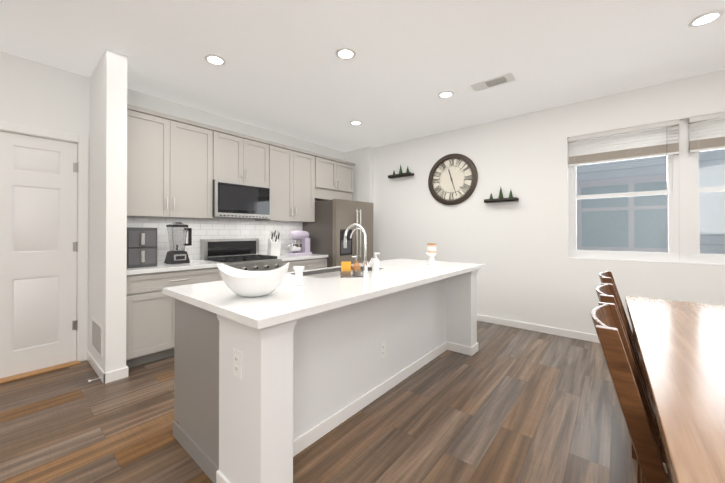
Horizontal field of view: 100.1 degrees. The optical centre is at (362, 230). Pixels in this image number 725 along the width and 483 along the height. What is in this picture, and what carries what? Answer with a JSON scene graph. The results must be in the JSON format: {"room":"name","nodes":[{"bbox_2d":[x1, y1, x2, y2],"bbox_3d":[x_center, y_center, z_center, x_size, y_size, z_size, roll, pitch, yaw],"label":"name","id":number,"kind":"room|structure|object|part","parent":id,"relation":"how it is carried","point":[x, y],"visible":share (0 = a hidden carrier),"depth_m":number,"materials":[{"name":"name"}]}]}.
{"room":"kitchen","nodes":[
{"label":"kitchen","id":0,"kind":"room"},
{"bbox_2d":[89,49,126,372],"bbox_3d":[-2.386,-0.121,2.834,0.740,2.800,0.140,0,0,40],"label":"wall","id":1,"kind":"structure","parent":0,"point":[108,205],"depth_m":2.62,"materials":[{"name":"white paint"}]},
{"bbox_2d":[92,317,101,357],"bbox_3d":[-2.406,0.963,2.749,0.430,0.270,0.006,0,0,40],"label":"air vent","id":2,"kind":"object","parent":1,"relation":"in","point":[96,336],"visible":1,"depth_m":2.72,"materials":[{"name":"white metal"}]},
{"bbox_2d":[87,351,110,383],"bbox_3d":[-2.424,1.236,2.771,0.754,0.085,0.034,0,0,40],"label":"baseboard","id":3,"kind":"structure","parent":1,"relation":"attached to","point":[106,378],"depth_m":2.64,"materials":[{"name":"white wood"}]},
{"bbox_2d":[0,51,344,359],"bbox_3d":[-2.645,-0.119,3.226,0.160,2.800,7.510,0,0,40],"label":"wall","id":4,"kind":"structure","parent":0,"point":[37,94],"depth_m":2.90,"materials":[{"name":"white paint"}]},
{"bbox_2d":[0,131,77,377],"bbox_3d":[-3.084,0.211,2.622,0.067,2.117,0.922,0,0,40],"label":"door","id":5,"kind":"structure","parent":4,"relation":"in","point":[38,249],"depth_m":2.76,"materials":[{"name":"white wood"}]},
{"bbox_2d":[0,121,88,361],"bbox_3d":[-3.057,0.175,2.594,0.016,2.205,1.067,0,0,40],"label":"door frame","id":6,"kind":"structure","parent":4,"relation":"attached to","point":[82,340],"depth_m":2.96,"materials":[{"name":"white wood"}]},
{"bbox_2d":[127,104,221,219],"bbox_3d":[-2.172,-0.680,3.381,0.368,1.085,0.961,0,0,40],"label":"upper cabinet","id":7,"kind":"object","parent":4,"relation":"attached to","point":[176,166],"depth_m":3.24,"materials":[{"name":"grey paint"}]},
{"bbox_2d":[127,217,300,261],"bbox_3d":[-1.819,0.118,4.079,0.008,0.505,2.494,0,0,40],"label":"backsplash","id":8,"kind":"structure","parent":4,"relation":"attached to","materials":[{"name":"tile"}]},
{"bbox_2d":[222,129,269,185],"bbox_3d":[-1.662,-0.908,3.992,0.368,0.624,0.752,0,0,40],"label":"upper cabinet","id":9,"kind":"object","parent":4,"relation":"attached to","point":[245,159],"depth_m":3.89,"materials":[{"name":"grey paint"}]},
{"bbox_2d":[212,179,270,218],"bbox_3d":[-1.639,-0.375,3.970,0.428,0.433,0.753,0,0,40],"label":"microwave","id":10,"kind":"object","parent":9,"relation":"attached to","point":[234,200],"visible":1,"depth_m":3.79,"materials":[{"name":"grey metal"}]},
{"bbox_2d":[250,141,317,223],"bbox_3d":[-1.171,-0.674,4.579,0.368,1.085,0.903,0,0,40],"label":"upper cabinet","id":11,"kind":"object","parent":4,"relation":"attached to","point":[293,171],"depth_m":4.47,"materials":[{"name":"grey paint"}]},
{"bbox_2d":[318,154,353,200],"bbox_3d":[-0.588,-0.861,5.278,0.368,0.704,0.910,0,0,40],"label":"upper cabinet","id":12,"kind":"object","parent":4,"relation":"attached to","point":[335,176],"depth_m":5.15,"materials":[{"name":"grey paint"}]},
{"bbox_2d":[0,321,669,482],"bbox_3d":[0.488,1.297,0.504,8.410,0.060,7.660,0,0,40],"label":"floor","id":13,"kind":"structure","parent":0,"point":[505,404],"depth_m":1.97,"materials":[{"name":"brown wood"}]},
{"bbox_2d":[0,360,80,382],"bbox_3d":[-3.042,1.271,2.575,0.095,0.012,0.953,0,0,40],"label":"threshold","id":14,"kind":"object","parent":13,"relation":"on","point":[34,372],"visible":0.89,"depth_m":2.72,"materials":[{"name":"brown wood"}]},
{"bbox_2d":[126,268,221,367],"bbox_3d":[-2.090,0.843,3.260,0.638,0.875,0.894,0,0,40],"label":"base cabinet","id":15,"kind":"object","parent":13,"relation":"on","point":[150,313],"depth_m":2.89,"materials":[{"name":"grey paint"}]},
{"bbox_2d":[127,260,217,275],"bbox_3d":[-2.082,0.385,3.257,0.658,0.040,0.897,0,0,40],"label":"countertop","id":16,"kind":"structure","parent":15,"relation":"on","point":[161,266],"depth_m":3.06,"materials":[{"name":"white stone"}]},
{"bbox_2d":[127,227,156,267],"bbox_3d":[-2.290,0.169,3.087,0.420,0.390,0.264,0,0,40],"label":"air fryer","id":17,"kind":"object","parent":16,"relation":"on","point":[141,247],"visible":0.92,"depth_m":2.96,"materials":[{"name":"grey plastic"}]},
{"bbox_2d":[164,222,191,263],"bbox_3d":[-2.051,0.139,3.406,0.191,0.455,0.240,0,0,40],"label":"blender","id":18,"kind":"object","parent":16,"relation":"on","point":[177,235],"visible":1,"depth_m":3.34,"materials":[{"name":"black plastic"}]},
{"bbox_2d":[200,238,281,270],"bbox_3d":[-1.518,0.689,3.864,0.707,1.150,0.753,0,0,40],"label":"range","id":19,"kind":"object","parent":13,"relation":"on","point":[242,254],"visible":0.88,"depth_m":3.85,"materials":[{"name":"grey metal"}]},
{"bbox_2d":[282,256,327,271],"bbox_3d":[-1.047,0.849,4.509,0.638,0.875,0.833,0,0,40],"label":"base cabinet","id":20,"kind":"object","parent":13,"relation":"on","point":[309,264],"depth_m":4.33,"materials":[{"name":"grey paint"}]},
{"bbox_2d":[277,252,321,259],"bbox_3d":[-1.039,0.392,4.505,0.658,0.040,0.837,0,0,40],"label":"countertop","id":21,"kind":"structure","parent":20,"relation":"on","point":[283,255],"depth_m":4.36,"materials":[{"name":"white stone"}]},
{"bbox_2d":[267,229,280,255],"bbox_3d":[-1.266,0.181,4.356,0.138,0.381,0.330,0,0,-30],"label":"knife block","id":22,"kind":"object","parent":21,"relation":"on","point":[274,246],"visible":1,"depth_m":4.29,"materials":[{"name":"white plastic"}]},
{"bbox_2d":[287,230,311,254],"bbox_3d":[-0.987,0.188,4.679,0.204,0.370,0.401,0,0,40],"label":"stand mixer","id":23,"kind":"object","parent":21,"relation":"on","point":[302,247],"visible":1,"depth_m":4.63,"materials":[{"name":"purple metal"}]},
{"bbox_2d":[168,271,477,482],"bbox_3d":[0.020,0.835,2.565,1.007,0.884,2.588,0,0,40],"label":"kitchen island","id":24,"kind":"object","parent":13,"relation":"on","point":[268,387],"depth_m":1.78,"materials":[{"name":"white paint"}]},
{"bbox_2d":[162,259,484,330],"bbox_3d":[0.036,0.374,2.541,1.070,0.035,2.660,0,0,40],"label":"island countertop","id":25,"kind":"structure","parent":24,"relation":"on","point":[288,302],"depth_m":1.75,"materials":[{"name":"white stone"}]},
{"bbox_2d":[217,262,289,296],"bbox_3d":[-0.582,0.264,1.638,0.318,0.175,0.329,0,0,40],"label":"bowl","id":26,"kind":"object","parent":25,"relation":"on","point":[244,283],"visible":1,"depth_m":1.56,"materials":[{"name":"white ceramic"}]},
{"bbox_2d":[293,266,304,285],"bbox_3d":[-0.407,0.292,1.948,0.074,0.122,0.033,0,0,-5],"label":"candle holder","id":27,"kind":"object","parent":25,"relation":"on","point":[298,281],"visible":1,"depth_m":1.94,"materials":[{"name":"white ceramic"}]},
{"bbox_2d":[290,267,371,278],"bbox_3d":[-0.199,0.476,2.672,0.408,0.231,0.797,0,0,40],"label":"sink","id":28,"kind":"object","parent":25,"relation":"in","point":[325,273],"depth_m":2.72,"materials":[{"name":"silver metal"}]},
{"bbox_2d":[340,256,362,277],"bbox_3d":[-0.086,0.275,2.318,0.170,0.160,0.090,0,0,-10],"label":"sponge caddy","id":29,"kind":"object","parent":25,"relation":"on","point":[347,271],"visible":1,"depth_m":2.29,"materials":[{"name":"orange plastic"}]},
{"bbox_2d":[343,223,371,274],"bbox_3d":[-0.042,0.149,2.633,0.276,0.416,0.120,0,0,40],"label":"faucet","id":30,"kind":"object","parent":25,"relation":"on","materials":[{"name":"silver metal"}]},
{"bbox_2d":[372,252,379,271],"bbox_3d":[0.116,0.276,2.651,0.066,0.162,0.064,0,0,40],"label":"soap dispenser","id":31,"kind":"object","parent":25,"relation":"on","point":[375,264],"visible":1,"depth_m":2.63,"materials":[{"name":"white ceramic"}]},
{"bbox_2d":[426,243,436,264],"bbox_3d":[0.717,0.248,3.146,0.108,0.223,0.108,0,0,40],"label":"candle stand","id":32,"kind":"object","parent":25,"relation":"on","point":[431,253],"visible":1,"depth_m":3.11,"materials":[{"name":"white ceramic"}]},
{"bbox_3d":[0.257,1.234,2.365,0.389,0.085,2.588,0,0,40],"label":"mould","id":33,"kind":"part","parent":24,"relation":"part of","materials":[{"name":"white"}]},
{"bbox_2d":[303,199,372,266],"bbox_3d":[-0.377,0.406,5.096,0.851,1.745,0.904,0,0,40],"label":"fridge","id":34,"kind":"object","parent":13,"relation":"on","point":[334,220],"visible":0.56,"depth_m":4.75,"materials":[{"name":"grey metal"}]},
{"bbox_2d":[598,271,649,400],"bbox_3d":[1.957,0.794,2.020,0.611,0.960,0.458,0,0,39],"label":"chair","id":35,"kind":"object","parent":13,"relation":"on","point":[606,277],"visible":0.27,"depth_m":2.02,"materials":[{"name":"brown wood"}]},
{"bbox_2d":[591,302,672,482],"bbox_3d":[1.107,0.789,0.964,0.611,0.960,0.458,0,0,39],"label":"chair","id":36,"kind":"object","parent":13,"relation":"on","point":[647,442],"visible":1,"depth_m":0.93,"materials":[{"name":"brown wood"}]},
{"bbox_2d":[595,283,669,482],"bbox_3d":[1.499,0.791,1.451,0.611,0.960,0.458,0,0,39],"label":"chair","id":37,"kind":"object","parent":13,"relation":"on","point":[606,292],"visible":0.17,"depth_m":1.55,"materials":[{"name":"brown wood"}]},
{"bbox_2d":[625,296,724,482],"bbox_3d":[1.718,0.894,1.171,0.980,0.752,2.440,0,0,39],"label":"dining table","id":38,"kind":"object","parent":13,"relation":"on","point":[681,346],"visible":0.88,"depth_m":1.07,"materials":[{"name":"brown wood"}]},
{"bbox_2d":[0,0,724,151],"bbox_3d":[0.488,-1.583,0.519,8.410,0.100,7.660,0,0,40],"label":"ceiling","id":39,"kind":"structure","parent":0,"point":[285,70],"depth_m":2.60,"materials":[{"name":"white paint"}]},
{"bbox_2d":[204,54,225,65],"bbox_3d":[-1.313,-1.516,2.709,0.176,0.010,0.176,0,0,40],"label":"recessed light","id":40,"kind":"object","parent":39,"relation":"in","point":[214,59],"visible":1,"depth_m":2.70,"materials":[{"name":"white"}]},
{"bbox_2d":[335,47,355,59],"bbox_3d":[-0.144,-1.517,2.614,0.176,0.010,0.176,0,0,40],"label":"recessed light","id":41,"kind":"object","parent":39,"relation":"in","point":[345,53],"visible":1,"depth_m":2.61,"materials":[{"name":"white"}]},
{"bbox_2d":[350,120,361,124],"bbox_3d":[-0.093,-1.508,4.272,0.176,0.010,0.176,0,0,40],"label":"recessed light","id":42,"kind":"object","parent":39,"relation":"in","point":[355,122],"visible":1,"depth_m":4.26,"materials":[{"name":"white"}]},
{"bbox_2d":[438,91,453,97],"bbox_3d":[0.932,-1.513,3.394,0.176,0.010,0.176,0,0,40],"label":"recessed light","id":43,"kind":"object","parent":39,"relation":"in","point":[445,94],"visible":1,"depth_m":3.39,"materials":[{"name":"white"}]},
{"bbox_2d":[470,73,515,91],"bbox_3d":[1.338,-1.516,3.123,0.400,0.008,0.180,0,0,40],"label":"ceiling vent","id":44,"kind":"object","parent":39,"relation":"in","point":[495,81],"visible":1,"depth_m":3.11,"materials":[{"name":"white metal"}]},
{"bbox_2d":[688,10,724,27],"bbox_3d":[2.471,-1.519,2.187,0.176,0.010,0.176,0,0,40],"label":"recessed light","id":45,"kind":"object","parent":39,"relation":"in","point":[706,18],"visible":1,"depth_m":2.18,"materials":[{"name":"white"}]},
{"bbox_2d":[345,69,724,334],"bbox_3d":[2.856,-0.119,3.354,8.120,2.800,0.260,0,0,40],"label":"wall","id":46,"kind":"structure","parent":0,"point":[523,276],"depth_m":3.94,"materials":[{"name":"white paint"}]},
{"bbox_2d":[388,165,413,178],"bbox_3d":[0.643,-1.006,5.111,0.455,0.212,0.105,0,0,40],"label":"shelf","id":47,"kind":"object","parent":46,"relation":"attached to","point":[401,174],"visible":1,"depth_m":5.09,"materials":[{"name":"grey wood"}]},
{"bbox_2d":[428,154,477,204],"bbox_3d":[1.339,-0.762,4.567,0.770,0.770,0.045,0,0,40],"label":"wall clock","id":48,"kind":"object","parent":46,"relation":"attached to","point":[452,179],"visible":1,"depth_m":4.55,"materials":[{"name":"brown"}]},
{"bbox_2d":[484,187,518,202],"bbox_3d":[1.863,-0.489,4.089,0.415,0.212,0.105,0,0,40],"label":"shelf","id":49,"kind":"object","parent":46,"relation":"attached to","point":[500,198],"visible":1,"depth_m":4.06,"materials":[{"name":"grey wood"}]},
{"bbox_2d":[477,314,599,342],"bbox_3d":[3.069,1.238,3.118,7.500,0.085,0.040,0,0,40],"label":"baseboard","id":50,"kind":"structure","parent":46,"relation":"attached to","point":[533,327],"depth_m":3.82,"materials":[{"name":"white wood"}]},
{"bbox_2d":[568,119,724,265],"bbox_3d":[3.259,-0.390,3.081,1.950,1.460,0.134,0,0,40],"label":"window","id":51,"kind":"structure","parent":46,"relation":"in","point":[683,191],"depth_m":3.12,"materials":[{"name":"white plastic"}]},
{"bbox_2d":[568,119,678,183],"bbox_3d":[2.854,-0.796,3.378,0.930,0.642,0.065,0,0,40],"label":"window blind","id":52,"kind":"object","parent":51,"relation":"attached to","point":[648,141],"visible":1,"depth_m":3.33,"materials":[{"name":"white fabric"}]},
{"bbox_2d":[688,112,724,161],"bbox_3d":[3.621,-0.800,2.736,0.930,0.642,0.065,0,0,40],"label":"window blind","id":53,"kind":"object","parent":51,"relation":"attached to","point":[706,133],"visible":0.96,"depth_m":2.95,"materials":[{"name":"white fabric"}]},
{"label":"outside","id":54,"kind":"structure","parent":0,"visible":0},
{"bbox_2d":[577,149,724,253],"bbox_3d":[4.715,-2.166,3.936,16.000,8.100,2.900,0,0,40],"label":"window glass","id":55,"kind":"structure","parent":54,"point":[646,179],"depth_m":5.39,"materials":[{"name":"clear glass"}]}
]}

